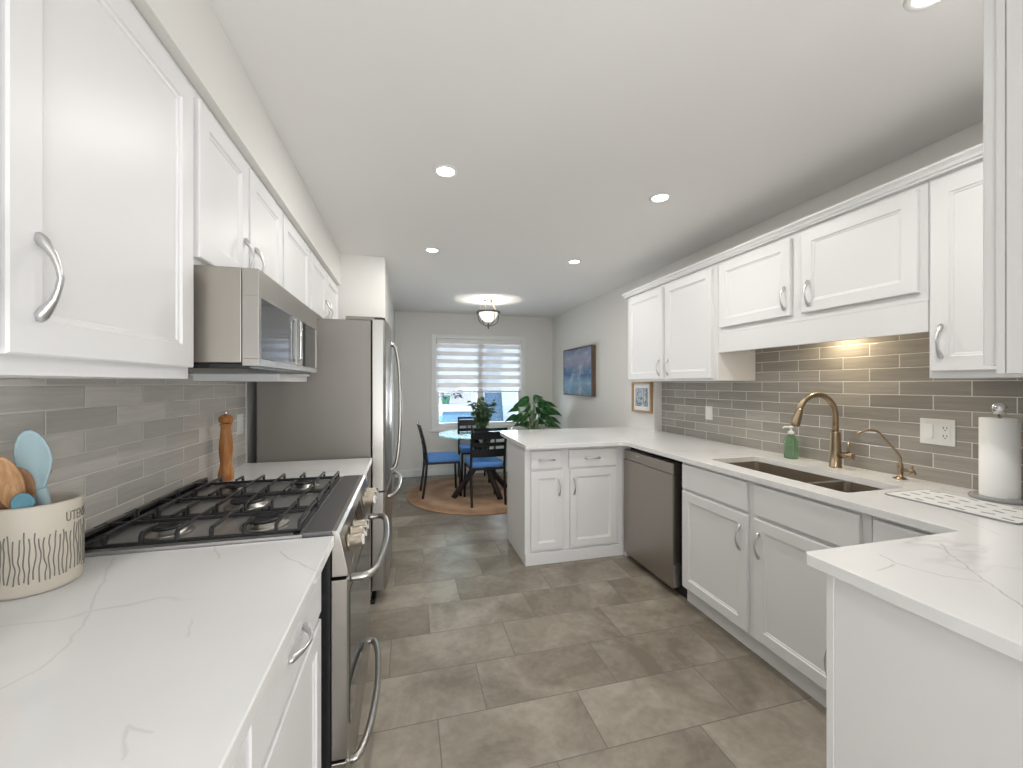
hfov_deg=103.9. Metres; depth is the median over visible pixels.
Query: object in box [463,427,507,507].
dining chair
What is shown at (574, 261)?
recessed light
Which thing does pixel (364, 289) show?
wall
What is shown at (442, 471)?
baseboard
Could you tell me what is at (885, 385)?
backsplash
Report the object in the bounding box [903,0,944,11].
recessed light
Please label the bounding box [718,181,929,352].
upper cabinet
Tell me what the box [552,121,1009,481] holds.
wall
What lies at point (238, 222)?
upper cabinet
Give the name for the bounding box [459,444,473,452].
seat cushion
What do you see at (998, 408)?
paper towel holder
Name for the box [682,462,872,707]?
base cabinet
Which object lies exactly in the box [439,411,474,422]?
wall
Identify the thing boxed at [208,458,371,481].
countertop
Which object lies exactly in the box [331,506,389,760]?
oven
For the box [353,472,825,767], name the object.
floor
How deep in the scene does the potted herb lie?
4.94 m
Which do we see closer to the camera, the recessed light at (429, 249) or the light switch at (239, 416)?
the light switch at (239, 416)
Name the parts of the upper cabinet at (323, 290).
door, handle, door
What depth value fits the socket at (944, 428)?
1.79 m
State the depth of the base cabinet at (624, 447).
3.20 m
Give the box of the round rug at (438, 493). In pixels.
[406,475,506,514]
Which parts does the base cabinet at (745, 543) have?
false drawer, door, handle, handle, door, false drawer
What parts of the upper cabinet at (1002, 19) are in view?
door, panel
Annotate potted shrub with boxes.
[439,381,462,403]
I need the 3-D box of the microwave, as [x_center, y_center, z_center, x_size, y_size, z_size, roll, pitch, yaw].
[-1.030,-0.183,1.421,0.506,0.280,0.742,0,0,-14]
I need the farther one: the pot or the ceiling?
the pot
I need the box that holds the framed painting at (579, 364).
[563,345,595,396]
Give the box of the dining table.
[451,433,506,499]
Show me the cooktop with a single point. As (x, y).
(196, 535)
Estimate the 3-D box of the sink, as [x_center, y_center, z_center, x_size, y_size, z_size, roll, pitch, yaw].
[1.458,0.584,2.075,0.360,0.204,0.784,0,0,-14]
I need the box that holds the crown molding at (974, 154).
[622,143,982,298]
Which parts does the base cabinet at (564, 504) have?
panel, drawer, door, drawer, door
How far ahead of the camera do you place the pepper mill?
1.86 m
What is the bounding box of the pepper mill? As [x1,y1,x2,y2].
[218,411,233,480]
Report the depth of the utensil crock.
0.86 m
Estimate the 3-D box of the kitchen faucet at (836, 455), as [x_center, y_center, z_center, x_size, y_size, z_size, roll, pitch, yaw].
[1.651,0.247,2.128,0.292,0.406,0.121,0,0,-8]
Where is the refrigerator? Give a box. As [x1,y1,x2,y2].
[257,316,401,604]
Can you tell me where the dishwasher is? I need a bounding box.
[624,447,686,598]
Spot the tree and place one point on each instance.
(490, 396)
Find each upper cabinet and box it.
[0,0,193,378]
[188,81,282,286]
[191,205,309,381]
[307,245,337,318]
[628,263,755,381]
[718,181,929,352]
[930,160,1022,378]
[983,0,1022,373]
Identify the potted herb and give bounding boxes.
[467,397,497,431]
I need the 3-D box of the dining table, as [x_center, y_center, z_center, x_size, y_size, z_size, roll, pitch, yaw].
[-0.382,0.993,4.993,1.060,0.764,1.060,0,0,-14]
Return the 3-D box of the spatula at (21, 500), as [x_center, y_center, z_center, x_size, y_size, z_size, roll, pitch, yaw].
[-1.029,0.331,0.858,0.014,0.202,0.057,0,0,22]
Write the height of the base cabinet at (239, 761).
0.883 m
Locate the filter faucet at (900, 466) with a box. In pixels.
[856,429,916,479]
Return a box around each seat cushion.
[427,451,460,462]
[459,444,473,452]
[465,456,502,467]
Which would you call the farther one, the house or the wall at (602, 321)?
the house
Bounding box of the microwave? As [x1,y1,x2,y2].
[188,265,316,374]
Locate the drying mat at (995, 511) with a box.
[885,489,1022,524]
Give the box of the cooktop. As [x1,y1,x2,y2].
[85,478,340,552]
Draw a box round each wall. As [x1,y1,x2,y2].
[0,374,256,462]
[131,0,339,284]
[336,254,394,491]
[395,311,551,470]
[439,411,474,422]
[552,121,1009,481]
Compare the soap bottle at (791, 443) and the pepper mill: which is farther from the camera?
the soap bottle at (791, 443)
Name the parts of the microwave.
door glass, frame, handle, control panel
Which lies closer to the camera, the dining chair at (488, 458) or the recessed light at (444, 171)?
the recessed light at (444, 171)
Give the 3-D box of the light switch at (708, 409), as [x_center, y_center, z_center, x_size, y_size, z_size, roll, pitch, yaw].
[1.576,0.232,3.194,0.009,0.107,0.075,0,0,-14]
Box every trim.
[132,0,339,284]
[246,383,246,462]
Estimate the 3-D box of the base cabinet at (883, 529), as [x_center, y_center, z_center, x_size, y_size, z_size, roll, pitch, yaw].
[1.688,0.923,1.440,0.689,0.883,0.263,0,0,-14]
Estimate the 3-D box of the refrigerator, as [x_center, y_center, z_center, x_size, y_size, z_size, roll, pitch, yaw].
[-1.195,0.474,2.844,0.806,1.782,0.895,0,0,-14]
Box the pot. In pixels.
[440,395,450,403]
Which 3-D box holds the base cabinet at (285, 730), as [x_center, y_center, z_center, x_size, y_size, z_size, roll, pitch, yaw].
[-0.783,0.923,0.809,0.697,0.883,0.552,0,0,-14]
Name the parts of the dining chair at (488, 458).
leg, leg, seat frame, rail, leg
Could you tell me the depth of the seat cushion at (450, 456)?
4.81 m
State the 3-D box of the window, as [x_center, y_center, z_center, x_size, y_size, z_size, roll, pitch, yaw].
[-0.492,-0.015,6.158,1.490,1.450,0.130,0,0,-14]
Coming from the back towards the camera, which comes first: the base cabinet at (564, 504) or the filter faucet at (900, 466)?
the base cabinet at (564, 504)
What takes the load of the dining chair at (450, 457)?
on the round rug at (438, 493)
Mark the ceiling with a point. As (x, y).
(559, 122)
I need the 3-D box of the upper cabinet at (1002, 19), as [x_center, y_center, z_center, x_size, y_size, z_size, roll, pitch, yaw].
[1.420,-0.477,0.757,0.908,0.915,0.392,0,0,-14]
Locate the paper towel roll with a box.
[979,417,1020,499]
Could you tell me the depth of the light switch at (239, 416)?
2.18 m
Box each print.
[632,382,652,413]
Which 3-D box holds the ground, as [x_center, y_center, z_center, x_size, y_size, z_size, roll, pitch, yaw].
[-2.608,1.690,18.073,28.000,0.050,23.700,0,0,-14]
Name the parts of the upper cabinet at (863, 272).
door, handle, handle, door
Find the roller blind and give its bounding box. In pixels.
[436,339,520,392]
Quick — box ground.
[503,405,516,420]
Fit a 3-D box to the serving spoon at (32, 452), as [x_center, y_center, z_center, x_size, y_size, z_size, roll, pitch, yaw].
[-1.061,0.266,0.911,0.040,0.333,0.099,0,0,-7]
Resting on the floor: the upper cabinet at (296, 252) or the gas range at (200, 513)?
the gas range at (200, 513)
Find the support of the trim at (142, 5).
attached to the wall at (193, 26)
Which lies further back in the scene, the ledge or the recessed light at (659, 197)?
the ledge
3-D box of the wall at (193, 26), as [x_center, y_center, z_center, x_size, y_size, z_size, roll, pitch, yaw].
[-0.800,-0.937,0.216,0.369,0.254,6.219,0,0,-14]
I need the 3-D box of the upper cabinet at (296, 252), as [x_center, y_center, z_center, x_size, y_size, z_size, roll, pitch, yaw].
[-1.254,-0.411,2.021,0.392,0.796,0.517,0,0,-14]
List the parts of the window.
sill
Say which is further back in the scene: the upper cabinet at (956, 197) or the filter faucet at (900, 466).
the filter faucet at (900, 466)
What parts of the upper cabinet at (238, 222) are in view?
door, handle, handle, door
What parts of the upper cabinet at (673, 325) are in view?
door, door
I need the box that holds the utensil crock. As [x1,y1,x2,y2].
[0,492,84,600]
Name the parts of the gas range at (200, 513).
burner, rail, burner, burner, burner, burner, storage drawer, control panel, knob, knob, knob, drawer handle, knob, knob, knob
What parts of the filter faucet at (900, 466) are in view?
spout, tap handle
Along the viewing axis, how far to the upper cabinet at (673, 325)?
3.03 m
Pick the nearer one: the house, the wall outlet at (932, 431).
the wall outlet at (932, 431)
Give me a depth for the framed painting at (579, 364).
5.26 m
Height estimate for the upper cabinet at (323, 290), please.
0.388 m
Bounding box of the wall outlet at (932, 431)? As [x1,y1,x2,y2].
[920,418,955,446]
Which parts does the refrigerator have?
door, freezer drawer, door, handle, handle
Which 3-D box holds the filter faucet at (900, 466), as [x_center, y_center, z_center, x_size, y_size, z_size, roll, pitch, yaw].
[1.795,0.334,1.923,0.216,0.232,0.077,0,0,34]
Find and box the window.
[430,334,525,431]
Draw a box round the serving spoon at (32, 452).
[13,430,52,505]
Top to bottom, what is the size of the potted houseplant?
1.212 m
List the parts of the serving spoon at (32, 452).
handle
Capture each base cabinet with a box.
[232,742,243,767]
[244,574,320,767]
[507,440,623,565]
[623,446,630,555]
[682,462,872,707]
[823,574,1022,767]
[873,516,934,542]
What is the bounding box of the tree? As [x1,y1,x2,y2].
[484,344,502,421]
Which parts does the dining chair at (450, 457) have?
leg, leg, seat frame, leg, leg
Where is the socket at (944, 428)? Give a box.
[940,424,949,440]
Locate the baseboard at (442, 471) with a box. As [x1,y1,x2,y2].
[395,465,506,477]
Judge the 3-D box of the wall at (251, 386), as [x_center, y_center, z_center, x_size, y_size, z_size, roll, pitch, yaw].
[-1.025,0.150,0.148,0.100,2.430,6.200,0,0,-14]
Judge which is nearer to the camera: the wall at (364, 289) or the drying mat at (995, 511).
the drying mat at (995, 511)
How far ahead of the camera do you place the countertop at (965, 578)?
1.12 m
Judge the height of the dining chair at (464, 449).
0.871 m
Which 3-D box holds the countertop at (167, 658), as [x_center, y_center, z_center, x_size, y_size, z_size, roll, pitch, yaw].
[-0.658,0.466,0.314,0.691,0.030,1.637,0,0,-14]
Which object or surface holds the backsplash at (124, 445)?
attached to the wall at (251, 386)
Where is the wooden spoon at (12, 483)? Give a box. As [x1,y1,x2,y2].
[0,456,25,508]
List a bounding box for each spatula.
[0,467,35,509]
[10,493,35,508]
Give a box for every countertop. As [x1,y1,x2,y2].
[0,536,333,767]
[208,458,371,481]
[500,427,1022,661]
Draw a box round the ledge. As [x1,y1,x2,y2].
[439,403,476,411]
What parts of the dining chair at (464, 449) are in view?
leg, leg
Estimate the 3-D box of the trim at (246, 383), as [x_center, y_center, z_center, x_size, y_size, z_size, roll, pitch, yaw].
[-1.519,0.223,2.284,0.012,0.455,0.014,0,0,-14]
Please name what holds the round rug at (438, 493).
on the floor
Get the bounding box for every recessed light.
[424,247,439,252]
[433,164,457,177]
[567,259,581,263]
[649,193,671,202]
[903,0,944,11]
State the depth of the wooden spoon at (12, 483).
0.84 m
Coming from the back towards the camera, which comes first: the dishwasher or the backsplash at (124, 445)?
the dishwasher
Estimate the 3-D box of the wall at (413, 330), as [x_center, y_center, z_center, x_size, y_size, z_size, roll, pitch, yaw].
[-0.538,0.150,6.193,2.440,2.430,0.120,0,0,-14]
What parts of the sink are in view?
bowl, bowl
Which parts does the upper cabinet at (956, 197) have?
handle, door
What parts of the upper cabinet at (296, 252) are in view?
door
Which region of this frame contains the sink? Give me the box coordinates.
[728,461,883,492]
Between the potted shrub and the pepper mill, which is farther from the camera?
the potted shrub
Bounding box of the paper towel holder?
[968,402,1022,505]
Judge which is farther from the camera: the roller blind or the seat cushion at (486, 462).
the roller blind
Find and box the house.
[439,343,470,403]
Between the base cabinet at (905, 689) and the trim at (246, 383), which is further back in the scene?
the trim at (246, 383)
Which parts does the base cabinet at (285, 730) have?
door, handle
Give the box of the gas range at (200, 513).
[85,471,389,767]
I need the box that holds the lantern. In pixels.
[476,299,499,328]
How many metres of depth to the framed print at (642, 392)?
3.93 m
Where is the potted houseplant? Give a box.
[505,395,561,429]
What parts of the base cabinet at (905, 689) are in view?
handle, corner post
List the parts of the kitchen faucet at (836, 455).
spout, lever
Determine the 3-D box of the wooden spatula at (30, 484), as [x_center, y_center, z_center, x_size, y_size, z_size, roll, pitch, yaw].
[-1.077,0.305,0.869,0.023,0.250,0.058,0,0,39]
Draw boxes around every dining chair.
[417,422,461,498]
[457,417,489,482]
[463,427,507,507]
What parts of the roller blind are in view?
rail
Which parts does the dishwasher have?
control panel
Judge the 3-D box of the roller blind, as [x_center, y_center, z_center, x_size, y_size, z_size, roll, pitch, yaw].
[-0.487,-0.273,6.136,1.310,0.805,0.045,0,0,-14]
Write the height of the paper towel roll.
0.304 m
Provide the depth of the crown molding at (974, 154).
1.89 m
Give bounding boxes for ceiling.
[209,0,982,317]
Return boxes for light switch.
[237,414,242,434]
[705,406,712,419]
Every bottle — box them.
[782,426,798,458]
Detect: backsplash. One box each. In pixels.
[0,376,245,530]
[662,332,1022,496]
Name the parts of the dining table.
leg, leg, leg, leg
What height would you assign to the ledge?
0.160 m
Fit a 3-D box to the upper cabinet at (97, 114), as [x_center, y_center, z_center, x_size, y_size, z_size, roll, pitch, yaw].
[-0.930,-0.411,0.769,0.392,0.796,0.532,0,0,-14]
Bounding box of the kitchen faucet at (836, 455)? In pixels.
[790,392,854,467]

